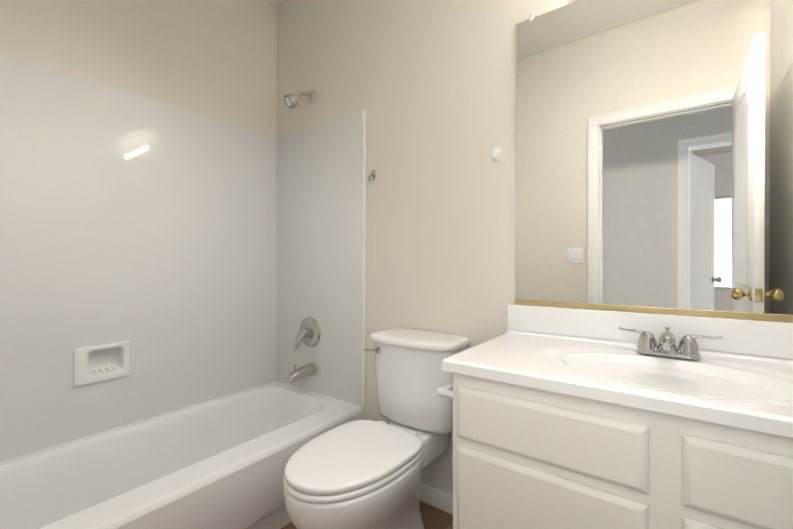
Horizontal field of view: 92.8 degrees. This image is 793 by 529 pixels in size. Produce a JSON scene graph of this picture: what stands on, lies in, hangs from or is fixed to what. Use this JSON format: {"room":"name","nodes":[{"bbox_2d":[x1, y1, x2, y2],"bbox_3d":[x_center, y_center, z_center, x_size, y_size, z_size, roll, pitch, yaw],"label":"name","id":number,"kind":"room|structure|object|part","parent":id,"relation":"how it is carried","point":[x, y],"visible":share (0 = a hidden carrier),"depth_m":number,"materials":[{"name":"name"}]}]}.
{"room":"bathroom","nodes":[
{"label":"bathroom","id":0,"kind":"room"},
{"bbox_2d":[0,0,276,137],"bbox_3d":[-1.288,-0.273,1.864,0.110,2.780,1.560,0,0,36],"label":"wall","id":1,"kind":"structure","parent":0,"point":[215,59],"depth_m":1.93,"materials":[{"name":"paint"}]},
{"bbox_2d":[264,0,287,7],"bbox_3d":[-0.226,-1.699,1.074,2.750,0.080,1.780,0,0,36],"label":"ceiling","id":2,"kind":"structure","parent":0,"point":[276,3],"depth_m":2.40,"materials":[{"name":"paint"}]},
{"bbox_2d":[281,500,452,528],"bbox_3d":[-0.226,1.151,1.086,2.750,0.060,1.780,0,0,36],"label":"floor","id":3,"kind":"structure","parent":0,"point":[433,517],"depth_m":1.66,"materials":[{"name":"wood"}]},
{"bbox_2d":[0,52,365,528],"bbox_3d":[-0.955,0.045,1.620,0.823,2.144,1.558,0,0,36],"label":"bathtub","id":4,"kind":"object","parent":3,"relation":"on","point":[182,318],"visible":0.98,"depth_m":1.81,"materials":[{"name":"white ceramic"}]},
{"bbox_3d":[-0.555,0.619,2.175,0.072,0.097,0.179,0,0,36],"label":"spout","id":5,"kind":"part","parent":4,"relation":"part of","materials":[{"name":"silver metal"}]},
{"bbox_2d":[283,328,468,528],"bbox_3d":[-0.077,0.715,1.445,0.434,0.806,0.778,0,0,36],"label":"toilet","id":6,"kind":"object","parent":3,"relation":"on","point":[361,474],"visible":0.96,"depth_m":1.38,"materials":[{"name":"ceramic"}]},
{"bbox_3d":[-0.152,0.677,1.345,0.378,0.047,0.528,0,0,36],"label":"seat","id":7,"kind":"part","parent":6,"relation":"part of","materials":[{"name":"plastic"}]},
{"bbox_3d":[-0.109,0.383,1.698,0.082,0.029,0.029,0,0,36],"label":"lever","id":8,"kind":"part","parent":6,"relation":"part of","materials":[{"name":"silver metal"}]},
{"bbox_3d":[0.084,0.506,1.663,0.434,0.389,0.234,0,0,36],"label":"tank","id":9,"kind":"part","parent":6,"relation":"part of","materials":[{"name":"ceramic"}]},
{"bbox_2d":[437,304,792,528],"bbox_3d":[0.671,0.641,1.046,1.038,0.958,0.550,0,0,36],"label":"bathroom vanity","id":10,"kind":"object","parent":3,"relation":"on","point":[570,418],"visible":1,"depth_m":0.94,"materials":[{"name":"paint"}]},
{"bbox_2d":[442,304,792,437],"bbox_3d":[0.692,0.287,1.029,0.986,0.248,0.550,0,0,36],"label":"countertop","id":11,"kind":"structure","parent":10,"relation":"on","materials":[{"name":"stone"}]},
{"bbox_2d":[618,326,723,358],"bbox_3d":[0.811,0.233,1.131,0.261,0.082,0.110,0,0,36],"label":"faucet","id":12,"kind":"object","parent":11,"relation":"on","point":[688,347],"depth_m":1.13,"materials":[{"name":"silver metal"}]},
{"bbox_2d":[276,0,577,494],"bbox_3d":[0.270,-0.272,1.752,2.750,2.780,0.110,0,0,36],"label":"wall","id":13,"kind":"structure","parent":0,"point":[429,86],"depth_m":1.78,"materials":[{"name":"paint"}]},
{"bbox_2d":[368,170,375,180],"bbox_3d":[-0.134,-0.461,1.956,0.040,0.060,0.038,0,0,36],"label":"robe hook","id":14,"kind":"object","parent":13,"relation":"attached to","point":[372,175],"visible":0.94,"depth_m":1.96,"materials":[{"name":"silver metal"}]},
{"bbox_2d":[419,483,452,514],"bbox_3d":[0.154,1.079,1.765,0.798,0.078,0.013,0,0,36],"label":"baseboard","id":15,"kind":"structure","parent":13,"relation":"attached to","point":[437,498],"depth_m":1.74,"materials":[{"name":"paint"}]},
{"bbox_2d":[492,147,501,159],"bbox_3d":[0.409,-0.460,1.555,0.040,0.060,0.038,0,0,36],"label":"robe hook","id":16,"kind":"object","parent":13,"relation":"attached to","point":[497,152],"visible":0.96,"depth_m":1.56,"materials":[{"name":"white plastic"}]},
{"bbox_2d":[514,0,792,322],"bbox_3d":[0.862,-0.408,1.236,0.959,1.138,0.013,0,0,36],"label":"mirror glass","id":17,"kind":"object","parent":13,"relation":"attached to","point":[654,156],"visible":1,"depth_m":1.24,"materials":[{"name":"silver mirror"}]}
]}

